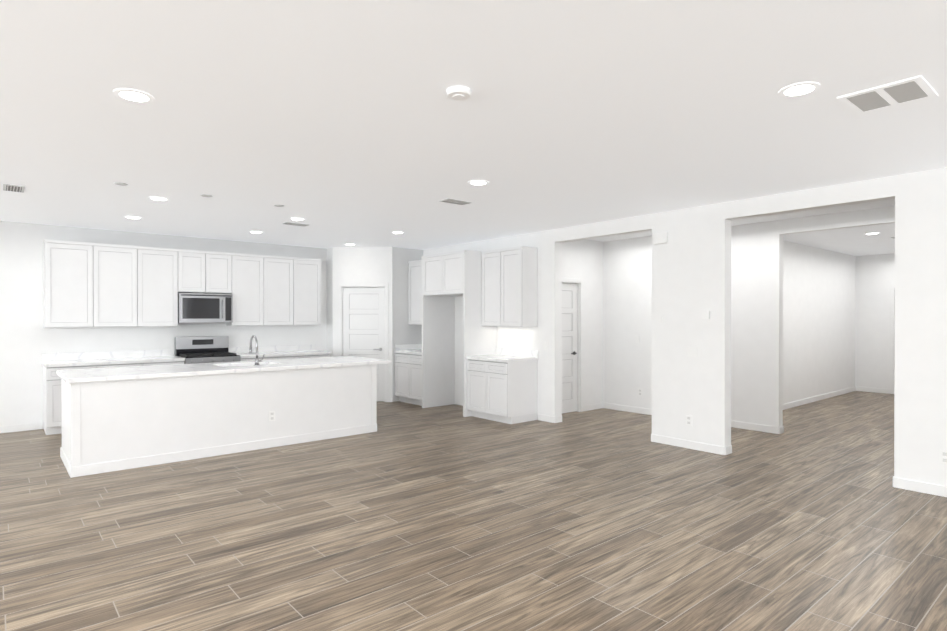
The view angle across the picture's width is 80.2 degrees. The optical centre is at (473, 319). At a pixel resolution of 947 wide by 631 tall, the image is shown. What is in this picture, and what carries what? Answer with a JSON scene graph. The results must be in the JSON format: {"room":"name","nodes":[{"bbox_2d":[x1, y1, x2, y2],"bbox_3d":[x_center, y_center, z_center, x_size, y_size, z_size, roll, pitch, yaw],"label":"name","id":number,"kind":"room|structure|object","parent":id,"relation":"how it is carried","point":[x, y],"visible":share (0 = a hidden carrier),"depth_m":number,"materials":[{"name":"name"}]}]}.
{"room":"kitchen","nodes":[
{"label":"kitchen","id":0,"kind":"room"},
{"bbox_2d":[0,221,375,425],"bbox_3d":[-5.803,0.093,7.599,11.330,2.740,0.150,0,0,-40],"label":"wall","id":1,"kind":"structure","parent":0,"point":[27,339],"depth_m":7.64,"materials":[{"name":"paint"}]},
{"bbox_2d":[43,239,98,326],"bbox_3d":[-5.434,-0.462,7.592,0.584,1.130,0.330,0,0,-40],"label":"upper cabinet","id":2,"kind":"object","parent":1,"relation":"attached to","point":[87,284],"depth_m":7.46,"materials":[{"name":"paint"}]},
{"bbox_2d":[41,349,172,360],"bbox_3d":[-5.161,0.502,8.032,1.604,0.100,0.020,0,0,-40],"label":"backsplash","id":3,"kind":"structure","parent":1,"relation":"attached to","point":[167,352],"depth_m":7.96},
{"bbox_2d":[99,243,142,326],"bbox_3d":[-5.061,-0.463,7.910,0.645,1.130,0.330,0,0,-40],"label":"upper cabinet","id":4,"kind":"object","parent":1,"relation":"attached to","point":[120,266],"depth_m":7.83,"materials":[{"name":"paint"}]},
{"bbox_2d":[143,247,182,326],"bbox_3d":[-4.664,-0.465,8.248,0.646,1.130,0.330,0,0,-40],"label":"upper cabinet","id":5,"kind":"object","parent":1,"relation":"attached to","point":[162,267],"depth_m":8.16,"materials":[{"name":"paint"}]},
{"bbox_2d":[183,251,210,293],"bbox_3d":[-4.296,-0.721,8.560,0.444,0.620,0.330,0,0,-40],"label":"upper cabinet","id":6,"kind":"object","parent":1,"relation":"attached to","point":[196,264],"depth_m":8.47,"materials":[{"name":"paint"}]},
{"bbox_2d":[178,293,232,322],"bbox_3d":[-4.138,-0.176,8.624,0.757,0.440,0.441,0,0,-40],"label":"microwave","id":7,"kind":"object","parent":6,"relation":"attached to","point":[203,308],"visible":0.92,"depth_m":8.47,"materials":[{"name":"silver metal"}]},
{"bbox_2d":[211,251,234,294],"bbox_3d":[-4.052,-0.722,8.768,0.445,0.620,0.330,0,0,-40],"label":"upper cabinet","id":8,"kind":"object","parent":1,"relation":"attached to","point":[222,263],"depth_m":8.71,"materials":[{"name":"paint"}]},
{"bbox_2d":[225,253,266,325],"bbox_3d":[-3.694,-0.468,9.075,0.621,1.130,0.330,0,0,-40],"label":"upper cabinet","id":9,"kind":"object","parent":1,"relation":"attached to","point":[250,297],"depth_m":8.98,"materials":[{"name":"paint"}]},
{"bbox_2d":[229,345,315,352],"bbox_3d":[-3.384,0.496,9.546,1.504,0.100,0.020,0,0,-40],"label":"backsplash","id":10,"kind":"structure","parent":1,"relation":"attached to","point":[288,348],"depth_m":9.48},
{"bbox_2d":[267,255,298,325],"bbox_3d":[-3.316,-0.469,9.396,0.620,1.130,0.330,0,0,-40],"label":"upper cabinet","id":11,"kind":"object","parent":1,"relation":"attached to","point":[282,271],"depth_m":9.32,"materials":[{"name":"paint"}]},
{"bbox_2d":[299,259,320,324],"bbox_3d":[-2.961,-0.471,9.698,0.559,1.130,0.330,0,0,-40],"label":"upper cabinet","id":12,"kind":"object","parent":1,"relation":"attached to","point":[309,269],"depth_m":9.63,"materials":[{"name":"paint"}]},
{"bbox_2d":[0,386,946,496],"bbox_3d":[1.652,1.431,4.497,18.350,0.090,14.250,0,0,-40],"label":"baseboard","id":13,"kind":"structure","parent":1,"relation":"attached to","point":[922,487],"depth_m":7.34,"materials":[{"name":"paint"}]},
{"bbox_2d":[327,247,332,356],"bbox_3d":[-2.538,0.083,10.121,0.110,2.740,0.245,0,0,-40],"label":"wall","id":14,"kind":"structure","parent":0,"point":[329,299],"depth_m":10.06,"materials":[{"name":"paint"}]},
{"bbox_2d":[333,247,392,401],"bbox_3d":[-1.960,0.084,10.004,1.075,2.740,0.110,0,0,5],"label":"wall","id":15,"kind":"structure","parent":0,"point":[362,264],"depth_m":9.94,"materials":[{"name":"paint"}]},
{"bbox_2d":[338,283,387,401],"bbox_3d":[-1.944,0.404,9.996,0.900,2.100,0.125,0,0,5],"label":"door frame","id":16,"kind":"structure","parent":15,"relation":"attached to","point":[341,286],"depth_m":9.93,"materials":[{"name":"paint"}]},
{"bbox_2d":[343,287,384,400],"bbox_3d":[-1.947,0.438,9.957,0.750,2.015,0.093,0,0,5],"label":"pantry door","id":17,"kind":"structure","parent":15,"relation":"in","point":[363,323],"depth_m":9.97,"materials":[{"name":"paint"}]},
{"bbox_2d":[393,247,422,401],"bbox_3d":[-1.238,0.083,10.187,0.725,2.740,0.110,0,0,-40],"label":"wall","id":18,"kind":"structure","parent":0,"point":[404,332],"depth_m":10.07,"materials":[{"name":"paint"}]},
{"bbox_2d":[0,391,946,630],"bbox_3d":[1.803,1.504,5.053,19.600,0.060,15.200,0,0,-40],"label":"floor","id":19,"kind":"structure","parent":0,"point":[408,517],"depth_m":3.90,"materials":[{"name":"brown wood"}]},
{"bbox_2d":[43,365,104,434],"bbox_3d":[-5.338,1.029,7.490,0.590,0.870,0.620,0,0,-40],"label":"base cabinet","id":20,"kind":"object","parent":19,"relation":"on","point":[52,417],"depth_m":7.13,"materials":[{"name":"paint"}]},
{"bbox_2d":[41,357,184,364],"bbox_3d":[-4.964,0.573,7.800,1.604,0.040,0.630,0,0,-40],"label":"countertop","id":21,"kind":"structure","parent":20,"relation":"on","point":[92,360],"depth_m":7.68,"materials":[{"name":"white stone"}]},
{"bbox_2d":[105,361,148,367],"bbox_3d":[-4.959,1.028,7.812,0.652,0.870,0.620,0,0,-40],"label":"base cabinet","id":22,"kind":"object","parent":19,"relation":"on","point":[115,363],"depth_m":7.64,"materials":[{"name":"paint"}]},
{"bbox_2d":[149,361,183,365],"bbox_3d":[-4.581,1.026,8.134,0.590,0.870,0.620,0,0,-40],"label":"base cabinet","id":23,"kind":"object","parent":19,"relation":"on","point":[151,363],"depth_m":7.92,"materials":[{"name":"paint"}]},
{"bbox_2d":[175,336,240,363],"bbox_3d":[-4.028,0.862,8.541,0.768,1.195,0.717,0,0,-40],"label":"range","id":24,"kind":"object","parent":19,"relation":"on","point":[204,349],"visible":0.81,"depth_m":8.61,"materials":[{"name":"silver metal"}]},
{"bbox_2d":[58,363,379,477],"bbox_3d":[-2.856,1.024,6.704,3.274,0.885,1.082,0,0,-40],"label":"kitchen island","id":25,"kind":"object","parent":19,"relation":"on","point":[118,418],"depth_m":6.01,"materials":[{"name":"paint"}]},
{"bbox_2d":[56,356,390,382],"bbox_3d":[-2.791,0.562,6.748,3.490,0.040,1.124,0,0,-40],"label":"island countertop","id":26,"kind":"structure","parent":25,"relation":"on","point":[96,375],"depth_m":6.26,"materials":[{"name":"white stone"}]},
{"bbox_2d":[232,363,247,366],"bbox_3d":[-2.772,0.691,6.874,0.704,0.244,0.454,0,0,-40],"label":"sink","id":27,"kind":"object","parent":26,"relation":"in","point":[233,364],"depth_m":7.00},
{"bbox_2d":[249,335,263,366],"bbox_3d":[-2.606,0.363,6.755,0.120,0.357,0.256,0,0,-40],"label":"faucet","id":28,"kind":"object","parent":26,"relation":"on","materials":[{"name":"silver metal"}]},
{"bbox_2d":[241,357,276,360],"bbox_3d":[-3.550,1.023,9.012,0.556,0.870,0.620,0,0,-40],"label":"base cabinet","id":29,"kind":"object","parent":19,"relation":"on","point":[242,358],"depth_m":8.73,"materials":[{"name":"paint"}]},
{"bbox_2d":[277,353,308,358],"bbox_3d":[-3.197,1.022,9.313,0.620,0.870,0.620,0,0,-40],"label":"base cabinet","id":30,"kind":"object","parent":19,"relation":"on","point":[295,355],"depth_m":9.18,"materials":[{"name":"paint"}]},
{"bbox_2d":[236,349,324,356],"bbox_3d":[-3.186,0.567,9.314,1.504,0.040,0.630,0,0,-40],"label":"countertop","id":31,"kind":"structure","parent":30,"relation":"on","point":[294,350],"depth_m":9.10,"materials":[{"name":"white stone"}]},
{"bbox_2d":[309,353,331,357],"bbox_3d":[-2.844,1.020,9.614,0.556,0.870,0.620,0,0,-40],"label":"base cabinet","id":32,"kind":"object","parent":19,"relation":"on","point":[311,355],"depth_m":9.42,"materials":[{"name":"paint"}]},
{"bbox_2d":[394,344,421,405],"bbox_3d":[-0.881,0.949,9.839,0.630,1.010,0.882,0,0,-40],"label":"base cabinet","id":33,"kind":"object","parent":19,"relation":"on","point":[408,373],"visible":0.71,"depth_m":9.69,"materials":[{"name":"paint"}]},
{"bbox_2d":[422,250,496,416],"bbox_3d":[-0.243,0.205,9.063,0.662,2.505,1.112,0,0,-40],"label":"surround","id":34,"kind":"object","parent":19,"relation":"on","point":[448,278],"visible":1,"depth_m":9.10,"materials":[{"name":"paint"}]},
{"bbox_2d":[466,348,537,423],"bbox_3d":[0.417,0.956,8.316,0.630,1.010,0.880,0,0,-40],"label":"base cabinet","id":35,"kind":"object","parent":19,"relation":"on","point":[502,385],"visible":1,"depth_m":8.06,"materials":[{"name":"paint"}]},
{"bbox_2d":[0,0,946,255],"bbox_3d":[1.803,-1.316,5.041,19.600,0.100,15.200,0,0,-40],"label":"ceiling","id":36,"kind":"structure","parent":0,"point":[337,123],"depth_m":3.44,"materials":[{"name":"paint"}]},
{"bbox_2d":[3,184,24,192],"bbox_3d":[-4.424,-1.261,5.412,0.160,0.012,0.320,0,0,-40],"label":"ceiling vent","id":37,"kind":"object","parent":36,"relation":"in","point":[13,188],"visible":1,"depth_m":5.40,"materials":[{"name":"metal"}]},
{"bbox_2d":[114,182,127,185],"bbox_3d":[-3.285,-1.261,5.240,0.112,0.010,0.112,0,0,-40],"label":"cap","id":38,"kind":"object","parent":36,"relation":"attached to","point":[120,184],"visible":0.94,"depth_m":5.23,"materials":[{"name":"paint"}]},
{"bbox_2d":[124,216,141,218],"bbox_3d":[-4.233,-1.271,6.993,0.200,0.006,0.200,0,0,-40],"label":"recessed light","id":39,"kind":"object","parent":36,"relation":"in","point":[133,217],"visible":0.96,"depth_m":6.98,"materials":[{"name":"paint"}]},
{"bbox_2d":[113,88,154,102],"bbox_3d":[-1.905,-1.255,3.157,0.200,0.006,0.200,0,0,-40],"label":"recessed light","id":40,"kind":"object","parent":36,"relation":"in","point":[134,95],"visible":1,"depth_m":3.14,"materials":[{"name":"paint"}]},
{"bbox_2d":[148,197,169,200],"bbox_3d":[-3.296,-1.266,5.893,0.200,0.006,0.200,0,0,-40],"label":"recessed light","id":41,"kind":"object","parent":36,"relation":"in","point":[159,198],"visible":0.9,"depth_m":5.87,"materials":[{"name":"paint"}]},
{"bbox_2d":[282,222,308,226],"bbox_3d":[-2.369,-1.270,7.504,0.320,0.012,0.160,0,0,-40],"label":"ceiling vent","id":42,"kind":"object","parent":36,"relation":"in","point":[294,224],"visible":1,"depth_m":7.47,"materials":[{"name":"metal"}]},
{"bbox_2d":[289,217,305,219],"bbox_3d":[-2.224,-1.271,7.102,0.200,0.006,0.200,0,0,-40],"label":"recessed light","id":43,"kind":"object","parent":36,"relation":"in","point":[294,218],"visible":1,"depth_m":7.05,"materials":[{"name":"paint"}]},
{"bbox_2d":[439,198,471,204],"bbox_3d":[-0.195,-1.264,6.046,0.320,0.012,0.160,0,0,-40],"label":"ceiling vent","id":44,"kind":"object","parent":36,"relation":"in","point":[454,201],"visible":1,"depth_m":6.01,"materials":[{"name":"metal"}]},
{"bbox_2d":[446,85,471,100],"bbox_3d":[-0.081,-1.240,3.089,0.140,0.036,0.140,0,0,-40],"label":"smoke detector","id":45,"kind":"object","parent":36,"relation":"attached to","point":[459,93],"visible":1,"depth_m":3.05,"materials":[{"name":"plastic"}]},
{"bbox_2d":[468,180,488,184],"bbox_3d":[0.045,-1.264,5.193,0.200,0.006,0.200,0,0,-40],"label":"recessed light","id":46,"kind":"object","parent":36,"relation":"in","point":[478,182],"visible":1,"depth_m":5.17,"materials":[{"name":"paint"}]},
{"bbox_2d":[778,82,820,96],"bbox_3d":[1.780,-1.255,3.072,0.200,0.006,0.200,0,0,-40],"label":"recessed light","id":47,"kind":"object","parent":36,"relation":"in","point":[799,89],"visible":1,"depth_m":3.06,"materials":[{"name":"paint"}]},
{"bbox_2d":[837,75,937,114],"bbox_3d":[2.327,-1.254,3.162,0.390,0.008,0.380,0,0,-40],"label":"ceiling vent","id":48,"kind":"object","parent":36,"relation":"in","point":[908,90],"visible":0.98,"depth_m":3.14,"materials":[{"name":"metal"}]},
{"bbox_2d":[562,240,602,405],"bbox_3d":[1.543,0.088,8.845,1.470,2.740,0.120,0,0,-40],"label":"wall","id":49,"kind":"structure","parent":0,"point":[582,259],"depth_m":9.06,"materials":[{"name":"paint"}]},
{"bbox_2d":[562,283,576,412],"bbox_3d":[1.371,0.444,8.671,0.730,2.015,0.093,0,0,-40],"label":"door","id":50,"kind":"structure","parent":49,"relation":"in","point":[569,347],"depth_m":8.81,"materials":[{"name":"paint"}]},
{"bbox_2d":[562,278,582,411],"bbox_3d":[1.362,0.409,8.682,0.880,2.100,0.135,0,0,-40],"label":"door frame","id":51,"kind":"structure","parent":49,"relation":"attached to","point":[579,282],"depth_m":8.89,"materials":[{"name":"paint"}]},
{"bbox_2d":[423,167,946,485],"bbox_3d":[3.122,0.101,5.743,0.150,2.740,14.250,0,0,-40],"label":"wall","id":52,"kind":"structure","parent":0,"point":[691,269],"depth_m":6.17,"materials":[{"name":"paint"}]},
{"bbox_2d":[408,260,421,324],"bbox_3d":[-0.767,-0.478,9.930,0.332,1.145,0.882,0,0,-40],"label":"upper cabinet","id":53,"kind":"object","parent":52,"relation":"attached to","point":[415,292],"visible":0.42,"depth_m":10.00,"materials":[{"name":"paint"}]},
{"bbox_2d":[481,246,536,326],"bbox_3d":[0.525,-0.472,8.413,0.332,1.145,0.865,0,0,-40],"label":"upper cabinet","id":54,"kind":"object","parent":52,"relation":"attached to","point":[508,287],"visible":1,"depth_m":8.18,"materials":[{"name":"paint"}]},
{"bbox_2d":[653,232,667,244],"bbox_3d":[2.215,-0.963,6.664,0.028,0.130,0.190,0,0,-40],"label":"door chime","id":55,"kind":"object","parent":52,"relation":"attached to","point":[660,238],"visible":0.96,"depth_m":6.65,"materials":[{"name":"plastic"}]},
{"bbox_2d":[686,415,691,425],"bbox_3d":[2.454,1.148,6.407,0.008,0.115,0.075,0,0,-40],"label":"outlet","id":56,"kind":"object","parent":52,"relation":"attached to","point":[689,420],"visible":1,"depth_m":6.40,"materials":[{"name":"plastic"}]},
{"bbox_2d":[701,311,709,319],"bbox_3d":[2.576,-0.051,6.244,0.028,0.100,0.100,0,0,-40],"label":"thermostat","id":57,"kind":"object","parent":52,"relation":"attached to","point":[705,315],"visible":0.98,"depth_m":6.23,"materials":[{"name":"plastic"}]},
{"bbox_2d":[940,450,946,463],"bbox_3d":[3.926,1.145,4.679,0.008,0.115,0.075,0,0,-40],"label":"electrical outlet","id":58,"kind":"object","parent":52,"relation":"attached to","point":[943,456],"visible":1,"depth_m":4.68,"materials":[{"name":"plastic"}]},
{"bbox_2d":[603,206,894,426],"bbox_3d":[4.450,0.097,6.658,0.120,2.740,7.220,0,0,-40],"label":"wall","id":59,"kind":"structure","parent":0,"point":[756,323],"depth_m":7.56,"materials":[{"name":"paint"}]},
{"bbox_2d":[638,388,641,395],"bbox_3d":[2.592,1.129,8.744,0.008,0.115,0.075,0,0,-40],"label":"outlet","id":60,"kind":"object","parent":59,"relation":"attached to","point":[639,392],"visible":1,"depth_m":8.75,"materials":[{"name":"plastic"}]},
{"bbox_2d":[783,240,855,403],"bbox_3d":[5.661,0.085,9.725,5.700,2.740,0.120,0,0,-40],"label":"wall","id":61,"kind":"structure","parent":0,"point":[819,296],"depth_m":10.07,"materials":[{"name":"paint"}]},
{"bbox_2d":[855,253,894,388],"bbox_3d":[8.488,0.081,10.708,0.120,2.740,2.050,0,0,-40],"label":"wall","id":62,"kind":"structure","parent":0,"point":[875,278],"depth_m":11.21,"materials":[{"name":"paint"}]},
{"bbox_2d":[890,286,894,393],"bbox_3d":[8.492,0.396,10.601,0.015,2.110,1.040,0,0,-40],"label":"door frame","id":63,"kind":"structure","parent":62,"relation":"attached to","point":[892,343],"depth_m":10.97,"materials":[{"name":"paint"}]}
]}

